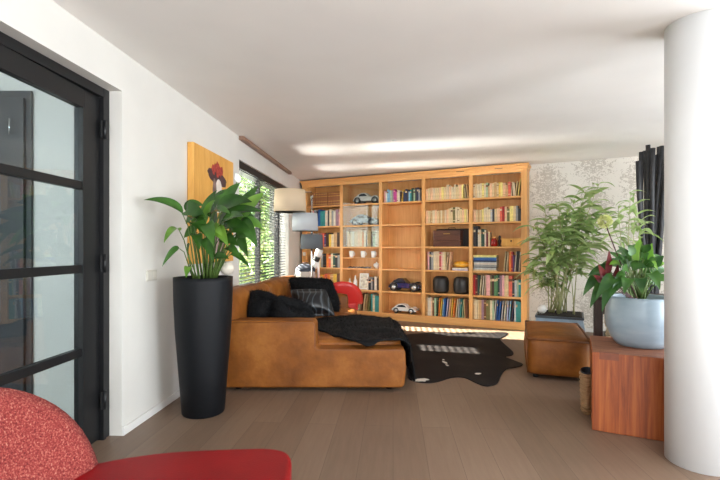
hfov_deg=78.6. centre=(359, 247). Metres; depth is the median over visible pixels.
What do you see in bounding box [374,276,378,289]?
book
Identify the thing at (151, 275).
light switch
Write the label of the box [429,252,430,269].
book
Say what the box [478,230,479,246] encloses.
book
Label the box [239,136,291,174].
trim
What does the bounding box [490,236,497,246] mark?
jar
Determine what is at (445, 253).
book
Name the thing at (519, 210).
book
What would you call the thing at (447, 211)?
book
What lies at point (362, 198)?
model car
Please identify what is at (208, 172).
painting
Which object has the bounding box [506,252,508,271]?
book
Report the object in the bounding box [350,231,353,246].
book
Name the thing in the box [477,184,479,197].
book
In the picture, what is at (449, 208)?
book
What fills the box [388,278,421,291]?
model car
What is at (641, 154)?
branch
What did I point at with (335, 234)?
book
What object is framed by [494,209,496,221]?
book
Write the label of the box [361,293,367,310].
book
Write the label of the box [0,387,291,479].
armchair
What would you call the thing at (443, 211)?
book
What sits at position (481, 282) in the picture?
book
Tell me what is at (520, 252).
book
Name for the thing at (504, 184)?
book
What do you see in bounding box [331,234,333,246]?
book
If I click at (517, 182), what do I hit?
book
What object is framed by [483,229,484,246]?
book
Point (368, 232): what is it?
book
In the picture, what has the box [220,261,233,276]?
ball ornament
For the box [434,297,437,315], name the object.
book
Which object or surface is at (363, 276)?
picture frame
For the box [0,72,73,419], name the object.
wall
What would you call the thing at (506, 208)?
book
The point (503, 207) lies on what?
book
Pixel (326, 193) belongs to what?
book
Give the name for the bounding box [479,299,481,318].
book
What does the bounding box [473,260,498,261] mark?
book
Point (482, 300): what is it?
book
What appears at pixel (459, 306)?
book
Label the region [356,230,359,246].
book
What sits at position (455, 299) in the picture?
book
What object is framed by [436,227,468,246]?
case
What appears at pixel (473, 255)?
book
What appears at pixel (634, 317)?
potted plant
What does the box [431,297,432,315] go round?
book
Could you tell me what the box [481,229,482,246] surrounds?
book
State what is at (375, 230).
book
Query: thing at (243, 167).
blind
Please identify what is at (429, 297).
book
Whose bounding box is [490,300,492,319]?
book
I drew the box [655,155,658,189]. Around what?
branch
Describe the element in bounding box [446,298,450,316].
book
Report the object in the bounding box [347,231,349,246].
book
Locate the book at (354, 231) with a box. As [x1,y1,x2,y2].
[354,231,355,246]
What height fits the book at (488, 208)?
0.234 m
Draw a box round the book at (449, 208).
[449,208,450,222]
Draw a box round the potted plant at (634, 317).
[583,190,663,348]
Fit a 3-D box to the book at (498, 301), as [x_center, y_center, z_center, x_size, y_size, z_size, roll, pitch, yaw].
[2.170,0.975,6.922,0.028,0.314,0.154,0,0,27]
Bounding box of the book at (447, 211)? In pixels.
[446,209,448,222]
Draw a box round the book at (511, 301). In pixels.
[509,300,512,320]
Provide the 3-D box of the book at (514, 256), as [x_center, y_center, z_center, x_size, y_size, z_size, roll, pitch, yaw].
[2.395,0.237,6.832,0.021,0.254,0.180,0,0,27]
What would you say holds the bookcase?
on the floor
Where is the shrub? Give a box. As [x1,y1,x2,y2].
[239,227,273,283]
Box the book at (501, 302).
[498,301,502,320]
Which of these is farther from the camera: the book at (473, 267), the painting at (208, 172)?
the book at (473, 267)
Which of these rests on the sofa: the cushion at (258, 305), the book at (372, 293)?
the cushion at (258, 305)
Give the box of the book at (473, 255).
[473,255,497,256]
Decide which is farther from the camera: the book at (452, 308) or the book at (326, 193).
the book at (326, 193)
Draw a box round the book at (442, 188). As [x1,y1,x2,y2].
[441,187,443,199]
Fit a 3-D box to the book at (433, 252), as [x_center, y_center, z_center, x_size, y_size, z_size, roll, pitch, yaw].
[1.280,0.214,7.414,0.032,0.302,0.198,0,0,27]
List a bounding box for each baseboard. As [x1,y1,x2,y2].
[122,390,179,435]
[585,328,605,331]
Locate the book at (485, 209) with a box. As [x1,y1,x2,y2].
[484,208,486,221]
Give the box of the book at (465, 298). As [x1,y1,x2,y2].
[464,298,466,317]
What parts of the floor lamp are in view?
lamp shade, lamp shade, lamp shade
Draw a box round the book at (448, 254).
[446,252,449,269]
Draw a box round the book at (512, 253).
[511,252,513,271]
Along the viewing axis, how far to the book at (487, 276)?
6.93 m
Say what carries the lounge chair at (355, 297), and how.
on the floor
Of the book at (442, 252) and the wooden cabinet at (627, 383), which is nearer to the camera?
the wooden cabinet at (627, 383)
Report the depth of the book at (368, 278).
7.88 m
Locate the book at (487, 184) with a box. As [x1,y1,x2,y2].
[486,183,489,196]
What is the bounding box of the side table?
[593,292,663,335]
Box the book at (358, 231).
[358,231,359,246]
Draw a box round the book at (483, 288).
[482,276,484,294]
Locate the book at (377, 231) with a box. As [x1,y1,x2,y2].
[377,231,378,246]
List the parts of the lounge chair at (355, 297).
seat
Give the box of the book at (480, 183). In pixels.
[480,183,481,197]
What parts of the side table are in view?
leg, leg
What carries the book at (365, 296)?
on the bookcase
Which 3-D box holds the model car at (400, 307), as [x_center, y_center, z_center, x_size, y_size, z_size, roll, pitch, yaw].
[0.793,1.050,7.662,0.474,0.166,0.213,0,0,27]
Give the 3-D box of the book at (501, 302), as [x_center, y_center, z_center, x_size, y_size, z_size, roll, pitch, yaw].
[2.212,0.984,6.924,0.041,0.298,0.188,0,0,27]
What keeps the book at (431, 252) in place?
on the bookcase
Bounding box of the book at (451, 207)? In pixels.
[451,207,452,222]
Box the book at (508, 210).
[507,209,509,220]
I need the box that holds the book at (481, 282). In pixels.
[479,275,483,294]
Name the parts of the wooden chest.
lid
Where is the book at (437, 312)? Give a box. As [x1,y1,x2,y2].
[436,297,440,315]
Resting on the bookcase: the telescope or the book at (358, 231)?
the book at (358, 231)
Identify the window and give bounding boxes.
[239,169,278,282]
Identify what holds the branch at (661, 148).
in the floor vase
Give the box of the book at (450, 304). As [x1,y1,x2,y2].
[448,298,451,316]
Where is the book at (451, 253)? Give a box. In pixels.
[449,252,452,269]
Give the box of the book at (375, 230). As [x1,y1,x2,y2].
[375,230,378,246]
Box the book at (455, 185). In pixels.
[454,184,457,198]
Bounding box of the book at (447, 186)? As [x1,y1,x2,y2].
[446,185,450,198]
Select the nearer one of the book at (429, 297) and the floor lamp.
the floor lamp
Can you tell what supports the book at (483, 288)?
on the bookcase
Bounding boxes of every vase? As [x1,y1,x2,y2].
[433,276,448,292]
[453,277,468,293]
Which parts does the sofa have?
backrest, backrest, panel, armrest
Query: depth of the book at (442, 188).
7.25 m
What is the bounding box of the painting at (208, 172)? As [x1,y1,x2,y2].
[187,142,232,263]
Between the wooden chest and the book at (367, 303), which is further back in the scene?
the book at (367, 303)
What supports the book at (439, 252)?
on the bookcase
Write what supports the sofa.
on the floor
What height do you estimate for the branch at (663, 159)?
2.305 m
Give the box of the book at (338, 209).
[338,209,339,225]
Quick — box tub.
[536,318,585,332]
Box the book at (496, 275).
[496,275,497,295]
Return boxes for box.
[502,238,520,246]
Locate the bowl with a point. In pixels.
(459, 264)
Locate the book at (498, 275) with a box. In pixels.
[498,275,499,295]
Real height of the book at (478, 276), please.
0.312 m
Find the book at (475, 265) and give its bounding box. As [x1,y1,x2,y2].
[474,264,498,266]
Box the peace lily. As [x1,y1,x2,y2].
[145,173,263,418]
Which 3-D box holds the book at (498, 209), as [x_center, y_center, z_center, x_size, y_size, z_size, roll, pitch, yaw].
[2.198,-0.514,6.936,0.043,0.207,0.171,0,0,27]
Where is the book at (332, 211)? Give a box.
[332,211,333,225]
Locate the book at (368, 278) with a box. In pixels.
[367,277,371,289]
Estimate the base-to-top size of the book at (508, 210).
0.196 m
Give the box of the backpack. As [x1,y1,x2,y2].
[294,262,315,278]
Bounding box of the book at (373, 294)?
[373,294,378,311]
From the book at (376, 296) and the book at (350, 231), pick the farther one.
the book at (350, 231)
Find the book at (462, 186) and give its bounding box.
[461,185,464,198]
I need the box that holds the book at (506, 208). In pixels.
[505,207,508,220]
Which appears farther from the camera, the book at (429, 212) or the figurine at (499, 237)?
the book at (429, 212)
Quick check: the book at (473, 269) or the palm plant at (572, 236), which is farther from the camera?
the book at (473, 269)
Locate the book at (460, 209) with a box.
[460,209,463,222]
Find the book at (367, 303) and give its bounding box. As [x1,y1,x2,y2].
[366,294,370,310]
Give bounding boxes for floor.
[91,320,719,479]
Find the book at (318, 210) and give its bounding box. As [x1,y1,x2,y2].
[318,210,325,225]
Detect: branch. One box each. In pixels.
[636,161,649,292]
[639,152,643,232]
[642,150,645,209]
[644,145,650,243]
[649,148,655,292]
[654,172,663,293]
[655,146,663,253]
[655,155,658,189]
[656,146,658,253]
[658,159,663,293]
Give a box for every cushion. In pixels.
[246,286,271,317]
[266,290,316,317]
[287,276,339,311]
[290,289,334,316]
[315,308,356,317]
[318,331,400,344]
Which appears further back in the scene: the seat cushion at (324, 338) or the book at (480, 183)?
the book at (480, 183)
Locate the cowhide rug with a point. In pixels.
(480, 358)
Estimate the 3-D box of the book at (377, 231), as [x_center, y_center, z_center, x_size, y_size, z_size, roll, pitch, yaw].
[0.355,-0.163,7.854,0.039,0.282,0.162,0,0,27]
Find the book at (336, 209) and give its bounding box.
[336,209,337,225]
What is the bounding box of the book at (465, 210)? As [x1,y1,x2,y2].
[464,209,466,221]
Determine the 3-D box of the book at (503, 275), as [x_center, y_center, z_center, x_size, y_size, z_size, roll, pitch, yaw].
[2.257,0.584,6.895,0.033,0.331,0.176,0,0,27]
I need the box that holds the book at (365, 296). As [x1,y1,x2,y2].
[363,293,368,310]
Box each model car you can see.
[349,214,378,224]
[353,193,378,203]
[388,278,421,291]
[391,303,419,313]
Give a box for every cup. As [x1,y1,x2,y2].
[349,251,354,256]
[371,251,376,257]
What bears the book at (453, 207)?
on the bookcase
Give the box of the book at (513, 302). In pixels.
[511,302,513,321]
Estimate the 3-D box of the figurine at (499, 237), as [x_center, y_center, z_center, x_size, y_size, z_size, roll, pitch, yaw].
[2.192,-0.110,6.906,0.072,0.174,0.072,0,0,27]
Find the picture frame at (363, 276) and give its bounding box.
[359,273,368,288]
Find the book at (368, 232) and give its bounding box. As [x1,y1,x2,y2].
[367,231,372,246]
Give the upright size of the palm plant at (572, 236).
2.153 m
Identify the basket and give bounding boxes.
[579,367,590,414]
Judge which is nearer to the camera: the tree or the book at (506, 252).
the book at (506, 252)
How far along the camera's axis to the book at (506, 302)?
6.84 m
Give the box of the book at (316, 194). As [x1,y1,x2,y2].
[315,193,317,205]
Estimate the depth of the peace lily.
3.20 m
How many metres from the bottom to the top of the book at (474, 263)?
0.020 m
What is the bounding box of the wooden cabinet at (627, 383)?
[590,335,663,440]
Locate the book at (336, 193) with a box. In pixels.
[335,192,337,204]
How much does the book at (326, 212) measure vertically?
0.294 m
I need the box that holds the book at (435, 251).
[435,251,436,269]
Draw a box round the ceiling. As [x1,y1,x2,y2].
[52,0,719,180]
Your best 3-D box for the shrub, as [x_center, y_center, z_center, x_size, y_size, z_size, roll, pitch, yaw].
[-3.510,0.436,10.601,3.490,2.463,3.528,0,0,-20]
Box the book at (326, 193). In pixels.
[325,192,327,205]
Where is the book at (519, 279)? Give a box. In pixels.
[519,279,520,296]
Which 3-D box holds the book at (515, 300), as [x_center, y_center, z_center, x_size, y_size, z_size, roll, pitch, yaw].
[2.414,0.973,6.818,0.022,0.319,0.166,0,0,27]
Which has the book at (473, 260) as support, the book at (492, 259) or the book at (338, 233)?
the book at (492, 259)
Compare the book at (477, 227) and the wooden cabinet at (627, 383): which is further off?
the book at (477, 227)
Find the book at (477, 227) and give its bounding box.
[476,226,479,246]
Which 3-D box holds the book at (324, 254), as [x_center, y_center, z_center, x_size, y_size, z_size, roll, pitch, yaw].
[-0.622,0.234,8.367,0.070,0.260,0.201,0,0,27]
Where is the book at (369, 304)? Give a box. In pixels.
[368,295,370,310]
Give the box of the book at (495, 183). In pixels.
[494,182,496,196]
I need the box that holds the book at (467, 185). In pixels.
[466,184,468,197]
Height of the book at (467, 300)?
0.300 m
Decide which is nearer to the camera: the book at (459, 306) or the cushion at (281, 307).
the cushion at (281, 307)
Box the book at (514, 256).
[513,255,515,271]
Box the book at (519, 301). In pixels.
[519,301,520,321]
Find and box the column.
[664,8,719,476]
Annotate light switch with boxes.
[146,270,156,281]
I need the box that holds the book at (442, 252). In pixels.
[442,252,443,269]
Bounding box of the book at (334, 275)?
[333,274,336,282]
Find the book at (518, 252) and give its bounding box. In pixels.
[517,251,519,271]
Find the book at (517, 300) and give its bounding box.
[516,300,518,321]
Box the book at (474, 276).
[473,275,475,294]
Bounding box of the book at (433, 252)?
[433,252,434,269]
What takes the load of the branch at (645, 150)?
in the floor vase
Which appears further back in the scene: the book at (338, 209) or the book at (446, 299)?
the book at (338, 209)
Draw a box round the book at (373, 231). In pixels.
[373,231,374,246]
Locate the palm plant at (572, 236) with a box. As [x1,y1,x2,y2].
[513,182,621,332]
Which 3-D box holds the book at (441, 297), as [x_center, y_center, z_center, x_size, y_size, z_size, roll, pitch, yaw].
[1.351,0.980,7.363,0.026,0.304,0.182,0,0,27]
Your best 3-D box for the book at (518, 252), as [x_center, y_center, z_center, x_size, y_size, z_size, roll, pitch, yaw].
[2.453,0.206,6.812,0.025,0.316,0.191,0,0,27]
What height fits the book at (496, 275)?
0.330 m
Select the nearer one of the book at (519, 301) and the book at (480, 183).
the book at (519, 301)
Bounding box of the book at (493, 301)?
[492,300,495,319]
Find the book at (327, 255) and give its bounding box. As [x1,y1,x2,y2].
[326,254,330,266]
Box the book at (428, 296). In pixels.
[426,296,430,315]
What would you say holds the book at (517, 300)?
on the bookcase
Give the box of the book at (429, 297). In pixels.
[428,297,429,315]
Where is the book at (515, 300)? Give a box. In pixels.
[514,300,516,321]
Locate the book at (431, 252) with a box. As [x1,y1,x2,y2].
[431,252,432,269]
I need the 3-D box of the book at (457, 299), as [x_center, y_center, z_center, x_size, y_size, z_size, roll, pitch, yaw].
[1.611,0.983,7.231,0.041,0.298,0.174,0,0,27]
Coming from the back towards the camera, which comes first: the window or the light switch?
the window
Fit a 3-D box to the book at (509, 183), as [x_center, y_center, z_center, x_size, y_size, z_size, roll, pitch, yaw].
[2.339,-0.907,6.854,0.039,0.222,0.178,0,0,27]
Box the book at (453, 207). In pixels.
[453,207,454,222]
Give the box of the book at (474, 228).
[473,227,475,246]
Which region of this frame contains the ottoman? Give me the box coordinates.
[524,320,589,379]
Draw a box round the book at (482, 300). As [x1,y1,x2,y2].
[481,299,484,319]
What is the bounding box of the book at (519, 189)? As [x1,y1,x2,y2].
[518,179,520,195]
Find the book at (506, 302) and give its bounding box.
[504,300,507,320]
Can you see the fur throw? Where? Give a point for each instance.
(366, 330)
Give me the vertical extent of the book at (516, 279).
0.254 m
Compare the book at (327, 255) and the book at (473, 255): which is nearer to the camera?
the book at (473, 255)
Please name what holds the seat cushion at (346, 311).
on the sofa
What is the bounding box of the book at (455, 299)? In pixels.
[453,298,457,317]
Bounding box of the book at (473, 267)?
[473,267,497,269]
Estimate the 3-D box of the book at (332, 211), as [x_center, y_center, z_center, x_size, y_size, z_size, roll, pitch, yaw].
[-0.476,-0.553,8.281,0.046,0.284,0.157,0,0,27]
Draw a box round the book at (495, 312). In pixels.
[494,300,496,319]
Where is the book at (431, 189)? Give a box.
[430,188,432,199]
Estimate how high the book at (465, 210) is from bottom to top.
0.216 m
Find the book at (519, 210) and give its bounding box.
[518,208,520,220]
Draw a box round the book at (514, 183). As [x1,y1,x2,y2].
[513,182,515,195]
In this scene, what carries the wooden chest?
on the bookcase
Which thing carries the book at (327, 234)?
on the bookcase
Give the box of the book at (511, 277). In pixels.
[509,275,513,296]
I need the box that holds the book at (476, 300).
[475,299,478,318]
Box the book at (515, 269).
[514,252,516,271]
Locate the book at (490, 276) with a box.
[490,276,491,295]
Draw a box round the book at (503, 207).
[502,206,504,220]
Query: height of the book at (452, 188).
0.197 m
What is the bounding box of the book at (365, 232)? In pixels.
[364,231,366,246]
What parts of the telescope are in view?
post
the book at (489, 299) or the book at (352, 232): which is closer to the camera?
the book at (489, 299)
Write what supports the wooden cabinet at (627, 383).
on the floor
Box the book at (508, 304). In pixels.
[507,300,509,320]
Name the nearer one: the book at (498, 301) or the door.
the door
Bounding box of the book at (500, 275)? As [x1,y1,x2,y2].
[500,275,501,295]
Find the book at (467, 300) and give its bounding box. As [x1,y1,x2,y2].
[466,299,468,317]
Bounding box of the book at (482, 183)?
[482,183,483,197]
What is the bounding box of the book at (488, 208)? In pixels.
[487,207,489,221]
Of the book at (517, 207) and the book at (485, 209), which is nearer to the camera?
the book at (517, 207)
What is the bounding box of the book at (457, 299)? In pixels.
[456,299,458,316]
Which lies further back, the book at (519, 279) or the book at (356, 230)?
the book at (356, 230)
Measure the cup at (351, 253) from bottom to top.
0.118 m
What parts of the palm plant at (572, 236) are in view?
stem, stem, stem, stem, stem, stem, stem, stem, stem, stem, stem, stem, stem, stem, stem, stem, stem, stem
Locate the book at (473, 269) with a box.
[473,269,498,270]
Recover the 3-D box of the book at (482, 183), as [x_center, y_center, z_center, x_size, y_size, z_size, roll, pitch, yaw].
[1.981,-0.910,7.035,0.034,0.228,0.169,0,0,27]
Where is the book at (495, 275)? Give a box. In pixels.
[494,275,495,295]
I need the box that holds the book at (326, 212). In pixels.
[325,210,327,225]
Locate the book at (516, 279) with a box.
[515,279,516,296]
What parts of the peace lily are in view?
stem, stem, stem, stem, stem, stem, stem, stem, stem, stem, stem, stem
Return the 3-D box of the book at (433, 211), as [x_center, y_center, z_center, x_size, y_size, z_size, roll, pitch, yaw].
[1.261,-0.520,7.399,0.037,0.218,0.160,0,0,27]
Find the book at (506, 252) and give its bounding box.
[504,251,507,270]
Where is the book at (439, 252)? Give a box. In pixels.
[439,252,440,269]
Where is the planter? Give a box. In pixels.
[173,275,232,418]
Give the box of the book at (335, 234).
[334,233,336,246]
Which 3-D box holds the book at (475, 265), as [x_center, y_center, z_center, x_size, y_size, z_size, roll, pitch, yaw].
[2.019,0.281,7.032,0.353,0.035,0.203,0,0,27]
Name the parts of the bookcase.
panel, shelf, shelf, shelf, shelf, shelf, shelf, shelf, shelf, shelf, shelf, shelf, shelf, shelf, shelf, shelf, shelf, cornice, shelf, shelf, shelf, shelf, shelf, shelf, shelf, shelf, shelf, shelf, shelf, shelf, panel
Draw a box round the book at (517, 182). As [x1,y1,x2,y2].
[515,181,518,195]
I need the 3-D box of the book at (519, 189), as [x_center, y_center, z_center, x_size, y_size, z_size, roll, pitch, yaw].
[2.466,-0.928,6.788,0.047,0.265,0.167,0,0,27]
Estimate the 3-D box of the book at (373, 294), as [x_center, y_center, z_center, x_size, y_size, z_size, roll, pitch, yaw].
[0.281,0.981,7.891,0.042,0.304,0.171,0,0,27]
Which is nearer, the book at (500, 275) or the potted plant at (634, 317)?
the potted plant at (634, 317)
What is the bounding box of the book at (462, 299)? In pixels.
[460,298,463,317]
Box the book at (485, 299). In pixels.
[484,299,487,319]
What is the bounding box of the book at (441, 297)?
[438,297,442,315]
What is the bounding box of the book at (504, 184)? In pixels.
[503,183,506,195]
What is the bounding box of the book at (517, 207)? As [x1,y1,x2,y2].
[516,206,518,220]
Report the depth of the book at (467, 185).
7.11 m
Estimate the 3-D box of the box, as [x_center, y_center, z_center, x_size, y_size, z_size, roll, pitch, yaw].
[2.363,-0.085,6.837,0.290,0.125,0.228,0,0,27]
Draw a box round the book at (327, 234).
[326,233,332,246]
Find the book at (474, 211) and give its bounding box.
[473,210,475,221]
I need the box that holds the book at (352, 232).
[352,232,353,246]
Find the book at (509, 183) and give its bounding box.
[508,182,511,195]
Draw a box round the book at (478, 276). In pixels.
[477,275,480,294]
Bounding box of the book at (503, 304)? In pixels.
[501,300,504,320]
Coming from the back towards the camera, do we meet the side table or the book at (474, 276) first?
the book at (474, 276)
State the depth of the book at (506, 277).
6.80 m
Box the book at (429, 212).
[428,211,430,222]
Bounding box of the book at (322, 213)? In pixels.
[320,211,324,225]
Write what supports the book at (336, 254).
on the bookcase
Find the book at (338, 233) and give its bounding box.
[337,232,339,246]
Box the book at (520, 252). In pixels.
[519,252,520,271]
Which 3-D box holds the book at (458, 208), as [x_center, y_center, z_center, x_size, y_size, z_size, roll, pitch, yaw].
[1.639,-0.535,7.224,0.033,0.248,0.187,0,0,27]
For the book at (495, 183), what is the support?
on the bookcase
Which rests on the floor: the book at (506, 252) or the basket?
the basket
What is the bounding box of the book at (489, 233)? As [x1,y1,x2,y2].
[488,232,491,246]
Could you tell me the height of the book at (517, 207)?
0.238 m
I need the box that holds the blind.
[239,161,285,284]
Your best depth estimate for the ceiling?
3.25 m
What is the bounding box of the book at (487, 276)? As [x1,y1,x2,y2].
[486,275,491,295]
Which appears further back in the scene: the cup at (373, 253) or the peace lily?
the cup at (373, 253)
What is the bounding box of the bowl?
[453,261,468,267]
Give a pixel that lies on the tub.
(580, 321)
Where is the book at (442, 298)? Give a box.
[440,298,444,315]
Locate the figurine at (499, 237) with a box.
[497,236,501,246]
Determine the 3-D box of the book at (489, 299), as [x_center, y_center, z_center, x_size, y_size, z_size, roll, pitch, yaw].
[2.066,0.974,6.991,0.025,0.317,0.160,0,0,27]
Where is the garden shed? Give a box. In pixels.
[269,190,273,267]
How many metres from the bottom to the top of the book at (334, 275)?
0.259 m
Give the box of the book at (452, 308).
[451,297,455,316]
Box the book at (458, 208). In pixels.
[457,207,461,222]
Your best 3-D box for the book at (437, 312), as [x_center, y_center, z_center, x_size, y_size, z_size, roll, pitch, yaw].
[1.326,0.977,7.389,0.038,0.311,0.199,0,0,27]
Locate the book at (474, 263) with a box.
[474,263,497,264]
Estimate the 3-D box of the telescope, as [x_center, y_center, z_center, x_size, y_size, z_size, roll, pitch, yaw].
[-0.630,0.625,6.960,0.352,1.257,0.362,0,0,0]
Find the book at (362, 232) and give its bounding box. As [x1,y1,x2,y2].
[362,232,363,246]
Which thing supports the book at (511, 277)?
on the bookcase
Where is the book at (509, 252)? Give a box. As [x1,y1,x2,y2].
[509,252,510,271]
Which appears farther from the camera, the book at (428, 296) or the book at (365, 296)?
the book at (365, 296)
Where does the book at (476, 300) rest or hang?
on the bookcase
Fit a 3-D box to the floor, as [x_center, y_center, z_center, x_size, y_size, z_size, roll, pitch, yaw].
[0.850,1.300,3.275,8.900,0.100,13.450,0,0,0]
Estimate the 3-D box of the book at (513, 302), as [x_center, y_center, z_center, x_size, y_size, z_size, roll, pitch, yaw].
[2.385,0.982,6.833,0.041,0.300,0.186,0,0,27]
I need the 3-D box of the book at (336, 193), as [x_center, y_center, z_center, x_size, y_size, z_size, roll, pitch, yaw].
[-0.396,-0.921,8.239,0.053,0.251,0.169,0,0,27]
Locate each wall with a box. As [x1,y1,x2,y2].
[0,0,301,435]
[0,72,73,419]
[316,156,663,329]
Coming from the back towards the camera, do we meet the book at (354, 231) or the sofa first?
the book at (354, 231)
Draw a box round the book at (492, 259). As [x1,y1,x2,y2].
[474,258,497,260]
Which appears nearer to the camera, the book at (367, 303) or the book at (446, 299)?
the book at (446, 299)
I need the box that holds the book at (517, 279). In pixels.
[517,279,518,296]
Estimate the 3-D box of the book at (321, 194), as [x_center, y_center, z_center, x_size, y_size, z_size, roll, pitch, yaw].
[-0.691,-0.920,8.384,0.053,0.250,0.155,0,0,27]
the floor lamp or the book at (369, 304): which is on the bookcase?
the book at (369, 304)
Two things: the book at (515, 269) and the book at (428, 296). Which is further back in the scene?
the book at (428, 296)
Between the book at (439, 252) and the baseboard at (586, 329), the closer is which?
the baseboard at (586, 329)
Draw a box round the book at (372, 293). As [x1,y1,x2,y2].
[371,293,376,311]
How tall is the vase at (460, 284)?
0.273 m
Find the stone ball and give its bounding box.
[537,305,546,312]
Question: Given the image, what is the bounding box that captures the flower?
[235,173,240,181]
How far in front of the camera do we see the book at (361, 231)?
7.94 m
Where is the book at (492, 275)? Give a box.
[492,275,494,295]
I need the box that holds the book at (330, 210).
[329,209,335,225]
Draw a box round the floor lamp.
[274,188,322,276]
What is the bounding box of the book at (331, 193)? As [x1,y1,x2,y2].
[330,192,332,204]
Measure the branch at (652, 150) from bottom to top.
2.274 m
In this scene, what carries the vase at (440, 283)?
on the bookcase
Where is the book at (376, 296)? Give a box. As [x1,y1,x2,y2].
[375,295,378,311]
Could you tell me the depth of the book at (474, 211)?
7.02 m
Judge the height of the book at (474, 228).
0.320 m
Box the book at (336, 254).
[335,253,339,267]
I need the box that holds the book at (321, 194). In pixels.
[320,193,322,205]
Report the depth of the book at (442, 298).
7.29 m
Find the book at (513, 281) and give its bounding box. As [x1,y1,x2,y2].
[512,279,515,296]
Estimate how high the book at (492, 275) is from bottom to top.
0.318 m
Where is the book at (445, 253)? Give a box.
[444,252,447,269]
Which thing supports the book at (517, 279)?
on the bookcase
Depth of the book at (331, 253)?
8.22 m
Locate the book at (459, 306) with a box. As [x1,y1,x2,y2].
[458,298,461,317]
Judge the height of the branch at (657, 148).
2.350 m
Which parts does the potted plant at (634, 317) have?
flower stem, stem, pot, stem, stem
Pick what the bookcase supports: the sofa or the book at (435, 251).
the book at (435, 251)
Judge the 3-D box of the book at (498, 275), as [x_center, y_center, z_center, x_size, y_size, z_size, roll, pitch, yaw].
[2.202,0.587,6.936,0.024,0.325,0.173,0,0,27]
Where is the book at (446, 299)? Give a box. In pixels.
[444,297,447,316]
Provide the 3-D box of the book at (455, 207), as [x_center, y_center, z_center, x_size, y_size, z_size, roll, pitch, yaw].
[1.603,-0.539,7.229,0.032,0.258,0.188,0,0,27]
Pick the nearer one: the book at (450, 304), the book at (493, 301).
the book at (493, 301)
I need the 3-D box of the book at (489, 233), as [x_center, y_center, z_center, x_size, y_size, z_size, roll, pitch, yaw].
[2.069,-0.139,6.997,0.026,0.233,0.186,0,0,27]
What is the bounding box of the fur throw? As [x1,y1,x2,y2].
[316,313,416,380]
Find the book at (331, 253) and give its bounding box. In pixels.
[331,253,333,267]
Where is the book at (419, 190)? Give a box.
[418,189,421,200]
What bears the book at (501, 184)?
on the bookcase
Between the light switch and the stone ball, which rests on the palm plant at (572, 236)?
the stone ball
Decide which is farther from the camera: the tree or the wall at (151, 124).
the tree
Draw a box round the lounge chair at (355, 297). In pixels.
[334,281,362,309]
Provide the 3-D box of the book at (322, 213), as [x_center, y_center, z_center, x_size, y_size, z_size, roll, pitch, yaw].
[-0.668,-0.554,8.373,0.101,0.286,0.169,0,0,27]
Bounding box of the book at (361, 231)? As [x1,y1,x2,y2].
[360,230,365,246]
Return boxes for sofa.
[227,275,405,388]
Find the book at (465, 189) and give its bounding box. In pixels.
[464,184,466,197]
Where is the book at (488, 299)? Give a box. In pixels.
[486,299,488,319]
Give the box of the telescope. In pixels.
[313,249,322,276]
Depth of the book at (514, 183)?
6.75 m
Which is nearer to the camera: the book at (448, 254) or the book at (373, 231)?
the book at (448, 254)
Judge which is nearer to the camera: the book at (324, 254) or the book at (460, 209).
the book at (460, 209)
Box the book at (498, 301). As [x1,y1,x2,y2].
[496,300,499,320]
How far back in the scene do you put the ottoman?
4.17 m
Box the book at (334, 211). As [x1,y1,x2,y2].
[334,211,335,225]
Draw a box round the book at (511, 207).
[510,206,512,220]
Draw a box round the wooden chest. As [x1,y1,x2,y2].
[433,230,462,246]
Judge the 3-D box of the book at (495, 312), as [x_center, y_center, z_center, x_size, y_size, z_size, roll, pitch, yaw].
[2.146,0.977,6.949,0.036,0.311,0.157,0,0,27]
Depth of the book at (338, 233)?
8.15 m
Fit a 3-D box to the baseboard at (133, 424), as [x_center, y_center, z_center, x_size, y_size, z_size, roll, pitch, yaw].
[-1.353,1.222,5.900,0.014,0.055,5.965,0,0,4]
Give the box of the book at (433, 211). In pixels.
[432,210,434,222]
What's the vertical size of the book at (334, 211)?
0.284 m
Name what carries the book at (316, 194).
on the bookcase
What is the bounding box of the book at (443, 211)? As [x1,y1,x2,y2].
[442,210,444,222]
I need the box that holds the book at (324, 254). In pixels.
[323,253,330,266]
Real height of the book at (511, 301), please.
0.317 m
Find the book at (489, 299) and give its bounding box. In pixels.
[488,299,491,319]
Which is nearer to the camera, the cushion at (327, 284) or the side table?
the side table
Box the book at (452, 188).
[451,187,453,198]
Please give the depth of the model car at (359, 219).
7.99 m
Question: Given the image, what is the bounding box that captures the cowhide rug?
[406,332,522,386]
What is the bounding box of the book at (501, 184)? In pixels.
[500,182,502,196]
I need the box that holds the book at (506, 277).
[504,275,508,296]
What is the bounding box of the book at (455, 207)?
[455,207,456,222]
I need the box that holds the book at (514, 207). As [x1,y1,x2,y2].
[513,206,515,220]
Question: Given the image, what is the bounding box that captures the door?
[0,31,108,443]
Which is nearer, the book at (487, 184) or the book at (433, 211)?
the book at (487, 184)
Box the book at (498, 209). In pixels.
[497,208,499,221]
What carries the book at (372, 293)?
on the bookcase
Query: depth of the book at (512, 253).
6.76 m
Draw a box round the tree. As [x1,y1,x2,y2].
[239,176,268,275]
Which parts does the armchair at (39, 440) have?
backrest, seat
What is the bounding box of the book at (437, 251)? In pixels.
[437,251,441,269]
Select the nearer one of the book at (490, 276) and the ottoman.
the ottoman
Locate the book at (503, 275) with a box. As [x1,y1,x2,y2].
[502,274,504,295]
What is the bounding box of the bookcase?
[300,162,530,330]
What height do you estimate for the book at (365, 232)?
0.291 m

